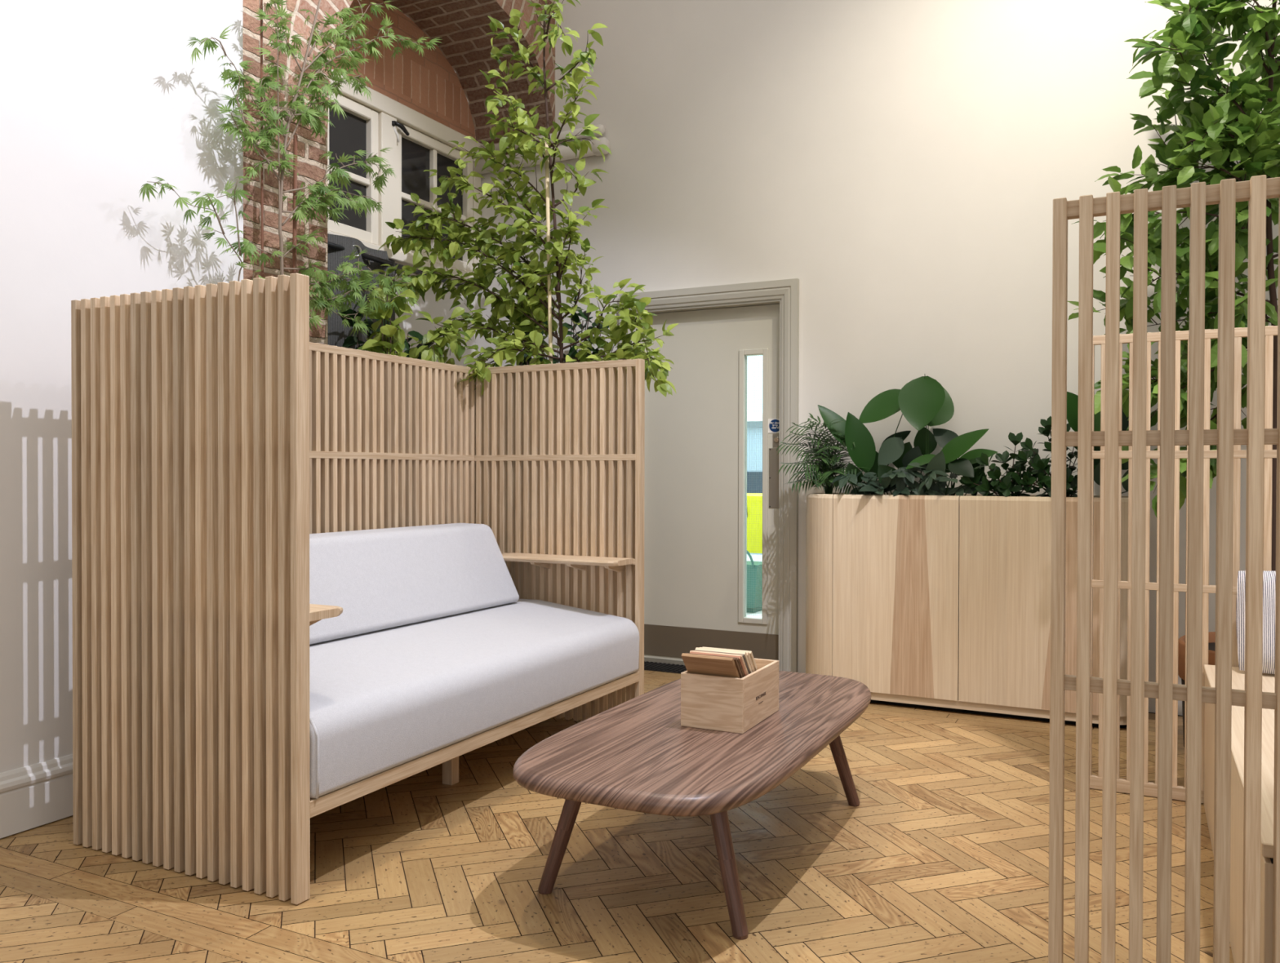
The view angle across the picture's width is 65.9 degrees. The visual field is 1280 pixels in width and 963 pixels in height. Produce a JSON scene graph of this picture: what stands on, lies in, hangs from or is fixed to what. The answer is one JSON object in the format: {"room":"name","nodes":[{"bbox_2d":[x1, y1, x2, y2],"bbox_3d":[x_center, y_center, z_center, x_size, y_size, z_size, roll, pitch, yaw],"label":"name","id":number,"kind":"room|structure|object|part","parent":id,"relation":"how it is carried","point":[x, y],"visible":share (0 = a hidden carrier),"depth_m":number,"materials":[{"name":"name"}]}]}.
{"room":"lobby","nodes":[
{"label":"lobby","id":0,"kind":"room"},
{"bbox_2d":[0,0,243,773],"bbox_3d":[-2.187,-1.198,2.398,0.115,4.500,2.920,0,1,27],"label":"wall","id":1,"kind":"structure","parent":0,"point":[100,100],"depth_m":3.07,"materials":[{"name":"white paint"}]},
{"bbox_2d":[0,754,73,838],"bbox_3d":[-2.128,0.955,2.388,0.027,0.186,2.920,0,1,27],"label":"baseboard","id":2,"kind":"structure","parent":1,"relation":"attached to","point":[38,794],"depth_m":2.98,"materials":[{"name":"paint"}]},
{"bbox_2d":[242,0,555,344],"bbox_3d":[-1.329,-1.221,4.838,0.560,4.500,2.549,0,1,27],"label":"wall","id":3,"kind":"structure","parent":0,"point":[463,26],"depth_m":4.18,"materials":[{"name":"red brick"}]},
{"bbox_2d":[327,241,463,287],"bbox_3d":[-1.411,-1.155,5.144,0.099,0.066,1.581,0,1,27],"label":"window sill","id":4,"kind":"structure","parent":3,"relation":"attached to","point":[330,245],"depth_m":5.13,"materials":[{"name":"black metal"}]},
{"bbox_2d":[327,233,395,351],"bbox_3d":[-1.524,-0.727,4.858,0.105,1.011,0.903,0,1,27],"label":"window","id":5,"kind":"structure","parent":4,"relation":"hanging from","point":[337,334],"depth_m":4.93,"materials":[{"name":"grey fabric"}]},
{"bbox_2d":[332,0,475,139],"bbox_3d":[-1.394,-2.286,5.314,0.001,0.620,1.742,0,1,27],"label":"wall","id":6,"kind":"structure","parent":0,"point":[428,85],"depth_m":5.53,"materials":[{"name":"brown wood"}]},
{"bbox_2d":[395,271,475,366],"bbox_3d":[-1.506,-0.088,5.258,0.080,2.225,2.020,0,1,27],"label":"wall","id":7,"kind":"structure","parent":0,"point":[441,308],"depth_m":5.75,"materials":[{"name":"beige paint"}]},
{"bbox_2d":[327,68,483,283],"bbox_3d":[-1.409,-1.631,5.274,0.138,0.860,1.820,0,1,27],"label":"window","id":8,"kind":"structure","parent":7,"relation":"in","point":[419,143],"depth_m":5.34,"materials":[{"name":"beige paint"}]},
{"bbox_3d":[-1.519,-1.752,5.102,0.006,0.322,0.302,0,1,27],"label":"pane","id":9,"kind":"part","parent":8,"relation":"part of","materials":[{"name":"clear glass"}]},
{"bbox_3d":[-1.520,-1.439,5.105,0.006,0.256,0.302,0,1,27],"label":"pane","id":10,"kind":"part","parent":8,"relation":"part of","materials":[{"name":"clear glass"}]},
{"bbox_3d":[-1.281,-1.443,5.577,0.006,0.256,0.292,0,1,27],"label":"pane","id":11,"kind":"part","parent":8,"relation":"part of","materials":[{"name":"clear glass"}]},
{"bbox_3d":[-1.280,-1.756,5.574,0.006,0.322,0.292,0,1,27],"label":"pane","id":12,"kind":"part","parent":8,"relation":"part of","materials":[{"name":"clear glass"}]},
{"bbox_3d":[-1.138,-1.759,5.853,0.006,0.322,0.287,0,1,27],"label":"pane","id":13,"kind":"part","parent":8,"relation":"part of","materials":[{"name":"clear glass"}]},
{"bbox_3d":[-1.139,-1.446,5.856,0.006,0.256,0.287,0,1,27],"label":"pane","id":14,"kind":"part","parent":8,"relation":"part of","materials":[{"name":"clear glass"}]},
{"bbox_2d":[0,670,1234,962],"bbox_3d":[0.860,1.099,2.321,6.950,0.080,5.500,0,1,27],"label":"floor","id":15,"kind":"structure","parent":0,"point":[943,856],"depth_m":2.64,"materials":[{"name":"brown wood"}]},
{"bbox_2d":[71,273,644,905],"bbox_3d":[-0.803,0.260,3.495,0.896,1.568,1.921,0,1,27],"label":"sofa","id":16,"kind":"object","parent":15,"relation":"on","point":[309,580],"visible":0.97,"depth_m":2.79,"materials":[{"name":"brown wood"}]},
{"bbox_3d":[-1.251,0.265,2.670,0.837,1.565,0.042,0,1,27],"label":"panel","id":17,"kind":"part","parent":16,"relation":"part of","materials":[{"name":"brown wood"}]},
{"bbox_3d":[-0.849,0.268,2.466,0.022,1.565,0.044,0,1,27],"label":"post","id":18,"kind":"part","parent":16,"relation":"part of","materials":[{"name":"brown wood"}]},
{"bbox_2d":[309,604,342,622],"bbox_3d":[-1.091,0.344,2.709,0.610,0.022,0.168,0,1,27],"label":"shelf","id":19,"kind":"object","parent":16,"relation":"attached to","point":[317,613],"depth_m":2.59,"materials":[{"name":"brown wood"}]},
{"bbox_3d":[-1.183,0.264,3.689,0.042,1.547,1.823,0,1,27],"label":"panel","id":20,"kind":"part","parent":16,"relation":"part of","materials":[{"name":"brown wood"}]},
{"bbox_3d":[-1.173,-0.099,3.680,0.022,0.026,1.822,0,1,27],"label":"rail","id":21,"kind":"part","parent":16,"relation":"part of","materials":[{"name":"brown wood"}]},
{"bbox_3d":[-1.172,-0.494,3.676,0.022,0.029,1.822,0,1,27],"label":"rail","id":22,"kind":"part","parent":16,"relation":"part of","materials":[{"name":"brown wood"}]},
{"bbox_2d":[309,523,519,644],"bbox_3d":[-1.002,0.352,3.600,0.342,0.329,1.520,0,1,27],"label":"cushion","id":23,"kind":"object","parent":16,"relation":"on","point":[388,580],"depth_m":3.65,"materials":[{"name":"grey fabric"}]},
{"bbox_3d":[-0.655,0.939,3.419,0.042,0.212,0.042,0,1,27],"label":"leg","id":24,"kind":"part","parent":16,"relation":"part of","materials":[{"name":"brown wood"}]},
{"bbox_2d":[309,599,639,798],"bbox_3d":[-0.784,0.660,3.487,0.847,0.272,1.818,0,1,27],"label":"seat cushion","id":25,"kind":"object","parent":16,"relation":"on","point":[388,700],"depth_m":3.16,"materials":[{"name":"grey fabric"}]},
{"bbox_3d":[-0.426,0.820,3.309,0.022,0.042,1.833,0,1,27],"label":"rail","id":26,"kind":"part","parent":16,"relation":"part of","materials":[{"name":"brown wood"}]},
{"bbox_3d":[-0.387,-0.104,4.321,0.878,0.026,0.022,0,1,27],"label":"rail","id":27,"kind":"part","parent":16,"relation":"part of","materials":[{"name":"brown wood"}]},
{"bbox_3d":[-0.402,0.259,4.344,0.837,1.547,0.042,0,1,27],"label":"panel","id":28,"kind":"part","parent":16,"relation":"part of","materials":[{"name":"brown wood"}]},
{"bbox_3d":[-0.387,-0.498,4.317,0.878,0.029,0.022,0,1,27],"label":"rail","id":29,"kind":"part","parent":16,"relation":"part of","materials":[{"name":"brown wood"}]},
{"bbox_2d":[502,552,633,566],"bbox_3d":[-0.338,0.331,4.194,0.610,0.022,0.168,0,1,27],"label":"shelf","id":30,"kind":"object","parent":16,"relation":"attached to","point":[534,558],"depth_m":4.16,"materials":[{"name":"brown wood"}]},
{"bbox_3d":[-0.001,0.262,4.141,0.022,1.547,0.044,0,1,27],"label":"post","id":31,"kind":"part","parent":16,"relation":"part of","materials":[{"name":"brown wood"}]},
{"bbox_2d":[340,302,434,359],"bbox_3d":[-1.195,0.070,4.797,0.536,1.919,0.454,0,1,-33],"label":"plant","id":32,"kind":"object","parent":15,"relation":"on","point":[350,341],"visible":0.02,"depth_m":4.81,"materials":[{"name":"green plant"}]},
{"bbox_2d":[518,292,608,365],"bbox_3d":[-0.397,0.004,5.404,0.554,2.042,0.573,0,1,27],"label":"bush","id":33,"kind":"object","parent":15,"relation":"on","point":[572,352],"visible":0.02,"depth_m":5.29,"materials":[{"name":"green plant"}]},
{"bbox_2d":[644,661,686,674],"bbox_3d":[0.283,1.022,5.351,0.920,0.012,0.185,0,1,27],"label":"door mat","id":34,"kind":"object","parent":15,"relation":"on","point":[651,666],"visible":0.23,"depth_m":5.40,"materials":[{"name":"black rubber"}]},
{"bbox_2d":[512,671,871,940],"bbox_3d":[0.226,0.867,2.870,0.675,0.373,1.455,0,1,27],"label":"coffee table","id":35,"kind":"object","parent":15,"relation":"on","point":[636,754],"visible":0.77,"depth_m":2.49,"materials":[{"name":"brown wood"}]},
{"bbox_3d":[-0.191,0.888,2.539,0.140,0.335,0.043,0,1,0],"label":"leg","id":36,"kind":"part","parent":35,"relation":"part of","materials":[{"name":"brown wood"}]},
{"bbox_3d":[0.205,0.891,2.338,0.043,0.335,0.140,0,1,-37],"label":"leg","id":37,"kind":"part","parent":35,"relation":"part of","materials":[{"name":"brown wood"}]},
{"bbox_2d":[680,658,778,733],"bbox_3d":[0.263,0.606,2.840,0.185,0.148,0.300,0,1,27],"label":"storage box","id":38,"kind":"object","parent":35,"relation":"on","point":[708,702],"visible":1,"depth_m":2.72,"materials":[{"name":"brown wood"}]},
{"bbox_2d":[681,653,740,678],"bbox_3d":[0.218,0.572,2.757,0.150,0.199,0.169,0,1,27],"label":"board","id":39,"kind":"object","parent":38,"relation":"in","point":[694,664],"visible":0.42,"depth_m":2.70,"materials":[{"name":"brown wood"}]},
{"bbox_2d":[685,653,742,678],"bbox_3d":[0.228,0.573,2.768,0.150,0.198,0.168,0,1,27],"label":"board","id":40,"kind":"object","parent":38,"relation":"in","point":[734,658],"visible":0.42,"depth_m":2.68,"materials":[{"name":"brown wood"}]},
{"bbox_2d":[690,653,745,677],"bbox_3d":[0.235,0.574,2.780,0.150,0.195,0.165,0,1,27],"label":"board","id":41,"kind":"object","parent":38,"relation":"in","point":[738,660],"visible":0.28,"depth_m":2.69,"materials":[{"name":"brown wood"}]},
{"bbox_2d":[689,651,746,675],"bbox_3d":[0.242,0.573,2.791,0.150,0.197,0.167,0,1,27],"label":"board","id":42,"kind":"object","parent":38,"relation":"in","point":[739,657],"visible":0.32,"depth_m":2.71,"materials":[{"name":"brown wood"}]},
{"bbox_2d":[689,650,746,673],"bbox_3d":[0.243,0.572,2.805,0.150,0.198,0.167,0,1,27],"label":"board","id":43,"kind":"object","parent":38,"relation":"in","point":[691,651],"visible":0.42,"depth_m":2.73,"materials":[{"name":"brown wood"}]},
{"bbox_2d":[694,650,748,675],"bbox_3d":[0.249,0.573,2.816,0.150,0.196,0.166,0,1,27],"label":"board","id":44,"kind":"object","parent":38,"relation":"in","point":[742,658],"visible":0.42,"depth_m":2.73,"materials":[{"name":"brown wood"}]},
{"bbox_2d":[694,647,752,673],"bbox_3d":[0.261,0.570,2.834,0.150,0.201,0.171,0,1,27],"label":"board","id":45,"kind":"object","parent":38,"relation":"in","point":[696,648],"visible":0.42,"depth_m":2.76,"materials":[{"name":"brown wood"}]},
{"bbox_2d":[697,650,750,674],"bbox_3d":[0.254,0.573,2.826,0.150,0.195,0.165,0,1,27],"label":"board","id":46,"kind":"object","parent":38,"relation":"in","point":[743,655],"visible":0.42,"depth_m":2.75,"materials":[{"name":"grey wood"}]},
{"bbox_2d":[699,647,755,671],"bbox_3d":[0.272,0.572,2.862,0.150,0.196,0.167,0,1,27],"label":"board","id":47,"kind":"object","parent":38,"relation":"in","point":[700,647],"visible":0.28,"depth_m":2.78,"materials":[{"name":"brown wood"}]},
{"bbox_2d":[704,647,757,671],"bbox_3d":[0.281,0.573,2.874,0.150,0.196,0.166,0,1,27],"label":"board","id":48,"kind":"object","parent":38,"relation":"in","point":[750,652],"visible":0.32,"depth_m":2.79,"materials":[{"name":"brown wood"}]},
{"bbox_2d":[746,653,754,672],"bbox_3d":[0.269,0.573,2.849,0.150,0.195,0.165,0,1,27],"label":"board","id":49,"kind":"object","parent":38,"relation":"in","point":[747,654],"visible":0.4,"depth_m":2.76,"materials":[{"name":"brown wood"}]},
{"bbox_3d":[0.643,0.883,3.201,0.140,0.335,0.043,0,1,0],"label":"leg","id":50,"kind":"part","parent":35,"relation":"part of","materials":[{"name":"brown wood"}]},
{"bbox_2d":[805,493,1128,728],"bbox_3d":[1.509,0.550,4.575,1.507,0.975,0.413,0,1,27],"label":"planter","id":51,"kind":"object","parent":15,"relation":"on","point":[935,602],"visible":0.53,"depth_m":4.42,"materials":[{"name":"brown wood"}]},
{"bbox_2d":[776,413,869,494],"bbox_3d":[0.905,-0.131,4.845,0.480,0.420,0.375,0,1,27],"label":"palm","id":52,"kind":"object","parent":51,"relation":"on","point":[825,469],"visible":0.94,"depth_m":4.82,"materials":[{"name":"green plant"}]},
{"bbox_3d":[0.918,0.515,4.874,0.182,0.913,0.413,0,1,27],"label":"panel","id":53,"kind":"part","parent":51,"relation":"part of","materials":[{"name":"brown wood"}]},
{"bbox_3d":[1.169,0.518,4.535,0.569,0.913,0.034,0,1,27],"label":"panel","id":54,"kind":"part","parent":51,"relation":"part of","materials":[{"name":"brown wood"}]},
{"bbox_2d":[817,374,997,495],"bbox_3d":[1.251,-0.211,4.679,0.848,0.590,0.286,0,1,27],"label":"plant","id":55,"kind":"object","parent":51,"relation":"on","point":[923,402],"visible":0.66,"depth_m":4.67,"materials":[{"name":"green plant"}]},
{"bbox_2d":[831,462,990,496],"bbox_3d":[1.252,0.025,4.566,0.706,0.248,0.301,0,1,27],"label":"plant","id":56,"kind":"object","parent":51,"relation":"in","point":[902,477],"visible":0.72,"depth_m":4.54,"materials":[{"name":"green plant"}]},
{"bbox_3d":[1.595,0.517,4.744,1.141,0.913,0.034,0,1,27],"label":"panel","id":57,"kind":"part","parent":51,"relation":"part of","materials":[{"name":"brown wood"}]},
{"bbox_2d":[959,431,1049,497],"bbox_3d":[1.617,-0.065,4.424,0.365,0.313,0.306,0,1,10],"label":"plant","id":58,"kind":"object","parent":51,"relation":"on","point":[1002,486],"visible":0.88,"depth_m":4.39,"materials":[{"name":"green plant"}]},
{"bbox_3d":[1.679,0.522,4.276,0.569,0.913,0.034,0,1,27],"label":"panel","id":59,"kind":"part","parent":51,"relation":"part of","materials":[{"name":"brown wood"}]},
{"bbox_2d":[1009,416,1097,497],"bbox_3d":[1.796,-0.099,4.320,0.291,0.382,0.360,0,1,-16],"label":"plant","id":60,"kind":"object","parent":51,"relation":"on","point":[1071,481],"visible":0.52,"depth_m":4.34,"materials":[{"name":"green plant"}]},
{"bbox_2d":[1066,391,1128,493],"bbox_3d":[2.008,-0.170,4.266,0.281,0.519,0.225,0,1,-6],"label":"plant","id":61,"kind":"object","parent":51,"relation":"on","point":[1072,398],"visible":0.16,"depth_m":4.29,"materials":[{"name":"green plant"}]},
{"bbox_3d":[2.100,0.523,4.275,0.180,0.913,0.413,0,1,27],"label":"panel","id":62,"kind":"part","parent":51,"relation":"part of","materials":[{"name":"brown wood"}]},
{"bbox_2d":[1048,174,1279,962],"bbox_3d":[1.133,0.282,1.582,0.880,1.563,0.044,0,1,27],"label":"slatted screen","id":63,"kind":"object","parent":15,"relation":"on","point":[1259,188],"visible":1,"depth_m":1.68,"materials":[{"name":"brown wood"}]},
{"bbox_3d":[0.751,0.279,1.776,0.022,1.563,0.044,0,1,27],"label":"post","id":64,"kind":"part","parent":63,"relation":"part of","materials":[{"name":"brown wood"}]},
{"bbox_3d":[1.138,0.364,1.592,0.878,0.024,0.022,0,1,27],"label":"rail","id":65,"kind":"part","parent":63,"relation":"part of","materials":[{"name":"brown wood"}]},
{"bbox_3d":[1.139,-0.074,1.588,0.878,0.026,0.022,0,1,27],"label":"rail","id":66,"kind":"part","parent":63,"relation":"part of","materials":[{"name":"brown wood"}]},
{"bbox_3d":[1.140,-0.484,1.584,0.878,0.029,0.022,0,1,27],"label":"rail","id":67,"kind":"part","parent":63,"relation":"part of","materials":[{"name":"brown wood"}]},
{"bbox_2d":[1089,325,1277,804],"bbox_3d":[1.922,0.278,3.189,0.880,1.542,0.043,0,1,27],"label":"slatted screen","id":68,"kind":"object","parent":15,"relation":"on","point":[1150,789],"visible":0.38,"depth_m":3.25,"materials":[{"name":"brown wood"}]},
{"bbox_3d":[1.915,1.028,3.187,0.878,0.042,0.022,0,1,27],"label":"rail","id":69,"kind":"part","parent":68,"relation":"part of","materials":[{"name":"brown wood"}]},
{"bbox_3d":[1.917,0.350,3.180,0.878,0.024,0.022,0,1,27],"label":"rail","id":70,"kind":"part","parent":68,"relation":"part of","materials":[{"name":"brown wood"}]},
{"bbox_3d":[1.918,-0.088,3.176,0.878,0.026,0.022,0,1,27],"label":"rail","id":71,"kind":"part","parent":68,"relation":"part of","materials":[{"name":"brown wood"}]},
{"bbox_3d":[1.919,-0.477,3.172,0.878,0.029,0.022,0,1,27],"label":"rail","id":72,"kind":"part","parent":68,"relation":"part of","materials":[{"name":"brown wood"}]},
{"bbox_2d":[1177,631,1215,747],"bbox_3d":[2.388,0.831,3.685,0.676,0.435,0.676,0,1,27],"label":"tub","id":73,"kind":"object","parent":15,"relation":"on","point":[1211,635],"visible":0.12,"depth_m":3.78,"materials":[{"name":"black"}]},
{"bbox_2d":[1067,0,1279,571],"bbox_3d":[2.186,-0.675,3.760,0.876,2.663,0.959,0,1,-35],"label":"tree","id":74,"kind":"object","parent":73,"relation":"on","point":[1224,128],"visible":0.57,"depth_m":3.71,"materials":[{"name":"green plant"}]},
{"bbox_2d":[1203,664,1275,962],"bbox_3d":[1.662,0.831,2.322,0.504,0.458,1.734,0,1,27],"label":"sofa","id":75,"kind":"object","parent":15,"relation":"on","point":[1237,676],"visible":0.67,"depth_m":2.16,"materials":[{"name":"white fabric"}]},
{"bbox_3d":[1.662,0.614,2.320,0.504,0.024,1.734,0,1,27],"label":"seat","id":76,"kind":"part","parent":75,"relation":"part of","materials":[{"name":"white fabric"}]},
{"bbox_2d":[1235,570,1275,674],"bbox_3d":[2.036,0.434,3.006,0.380,0.313,0.132,0,1,27],"label":"cushion","id":77,"kind":"object","parent":75,"relation":"on","point":[1268,577],"visible":0.49,"depth_m":3.03,"materials":[{"name":"white fabric"}]},
{"bbox_3d":[-1.235,0.888,3.913,0.220,0.300,1.550,0,1,27],"label":"trough","id":78,"kind":"object","parent":15,"relation":"on","visible":0},
{"bbox_2d":[138,0,442,336],"bbox_3d":[-1.264,-0.640,3.789,0.279,2.759,1.358,0,1,27],"label":"maple tree","id":79,"kind":"object","parent":78,"relation":"in","point":[304,113],"visible":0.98,"depth_m":3.77,"materials":[{"name":"green plant"}]},
{"bbox_2d":[357,284,416,357],"bbox_3d":[-1.079,-0.041,4.234,0.272,1.613,0.264,0,1,-45],"label":"ivy plant","id":80,"kind":"object","parent":78,"relation":"in","point":[381,343],"visible":0.23,"depth_m":4.20,"materials":[{"name":"green plant"}]},
{"bbox_3d":[-0.562,0.881,4.772,0.645,0.300,0.510,0,1,27],"label":"trough","id":81,"kind":"object","parent":15,"relation":"on","visible":0},
{"bbox_2d":[371,0,679,400],"bbox_3d":[-0.565,-0.821,4.598,1.610,3.107,0.744,0,1,27],"label":"tree","id":82,"kind":"object","parent":81,"relation":"in","point":[523,313],"visible":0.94,"depth_m":4.68,"materials":[{"name":"green plant"}]},
{"bbox_2d":[466,0,1279,715],"bbox_3d":[2.062,-1.213,4.662,6.950,4.500,0.200,0,1,27],"label":"wall","id":83,"kind":"structure","parent":0,"point":[906,162],"depth_m":4.98,"materials":[{"name":"beige paint"}]},
{"bbox_2d":[477,124,604,151],"bbox_3d":[-0.612,-2.015,5.844,0.910,0.061,0.061,0,1,27],"label":"pipe","id":84,"kind":"object","parent":83,"relation":"attached to","point":[601,128],"visible":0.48,"depth_m":5.71,"materials":[{"name":"white paint"}]},
{"bbox_2d":[472,137,610,173],"bbox_3d":[-0.600,-1.918,5.836,0.940,0.095,0.095,0,1,27],"label":"pipe","id":85,"kind":"object","parent":83,"relation":"attached to","point":[566,153],"visible":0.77,"depth_m":5.73,"materials":[{"name":"white paint"}]},
{"bbox_2d":[644,657,684,666],"bbox_3d":[0.401,1.022,5.513,0.841,0.012,0.200,0,1,27],"label":"trim","id":86,"kind":"structure","parent":83,"relation":"attached to","point":[649,660],"depth_m":5.57,"materials":[{"name":"silver metal"}]},
{"bbox_2d":[618,278,799,672],"bbox_3d":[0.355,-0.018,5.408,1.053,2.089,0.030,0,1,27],"label":"trim","id":87,"kind":"structure","parent":83,"relation":"attached to","point":[786,290],"depth_m":5.19,"materials":[{"name":"grey paint"}]},
{"bbox_2d":[643,303,779,661],"bbox_3d":[0.398,0.030,5.494,0.837,1.968,0.058,0,1,27],"label":"door","id":88,"kind":"structure","parent":83,"relation":"in","point":[695,530],"depth_m":5.49,"materials":[{"name":"grey paint"}]},
{"bbox_3d":[0.389,0.908,5.488,0.829,0.175,0.004,0,1,27],"label":"kick plate","id":89,"kind":"part","parent":88,"relation":"part of","materials":[{"name":"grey metal"}]},
{"bbox_3d":[0.727,-0.018,5.309,0.072,0.323,0.004,0,1,27],"label":"push plate","id":90,"kind":"part","parent":88,"relation":"part of","materials":[{"name":"silver metal"}]},
{"bbox_3d":[0.737,-0.221,5.301,0.050,0.073,0.005,0,1,27],"label":"lock plate","id":91,"kind":"part","parent":88,"relation":"part of","materials":[{"name":"silver metal"}]},
{"label":"outside","id":92,"kind":"structure","parent":0,"visible":0},
{"bbox_2d":[746,355,762,413],"bbox_3d":[4.563,-3.517,15.594,18.000,9.100,0.001,0,1,27],"label":"sky","id":93,"kind":"structure","parent":92,"point":[754,398],"depth_m":16.93,"materials":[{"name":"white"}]},
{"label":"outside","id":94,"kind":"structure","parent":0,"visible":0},
{"bbox_2d":[746,554,762,617],"bbox_3d":[2.124,1.036,10.845,12.000,0.080,10.750,0,1,27],"label":"ground","id":95,"kind":"structure","parent":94,"point":[757,557],"depth_m":12.29,"materials":[{"name":"white"}]},
{"bbox_2d":[746,551,762,613],"bbox_3d":[0.819,0.758,7.821,0.340,0.530,0.340,0,1,27],"label":"wheelie bin","id":96,"kind":"object","parent":95,"relation":"on","point":[752,565],"visible":0.27,"depth_m":7.67,"materials":[{"name":"teal plastic"}]},
{"bbox_3d":[0.747,0.580,7.676,0.300,0.171,0.020,0,1,27],"label":"handle","id":97,"kind":"part","parent":96,"relation":"part of","materials":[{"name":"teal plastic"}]},
{"bbox_2d":[746,413,762,555],"bbox_3d":[1.953,0.029,14.033,5.000,1.870,2.200,0,1,27],"label":"building","id":98,"kind":"structure","parent":95,"relation":"on","point":[755,472],"depth_m":13.11,"materials":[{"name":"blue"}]},
{"bbox_2d":[746,493,762,553],"bbox_3d":[1.047,0.565,8.668,1.480,0.900,1.000,0,1,27],"label":"skip","id":99,"kind":"object","parent":95,"relation":"on","point":[757,498],"visible":0.07,"depth_m":8.22,"materials":[{"name":"yellow paint"}]}
]}

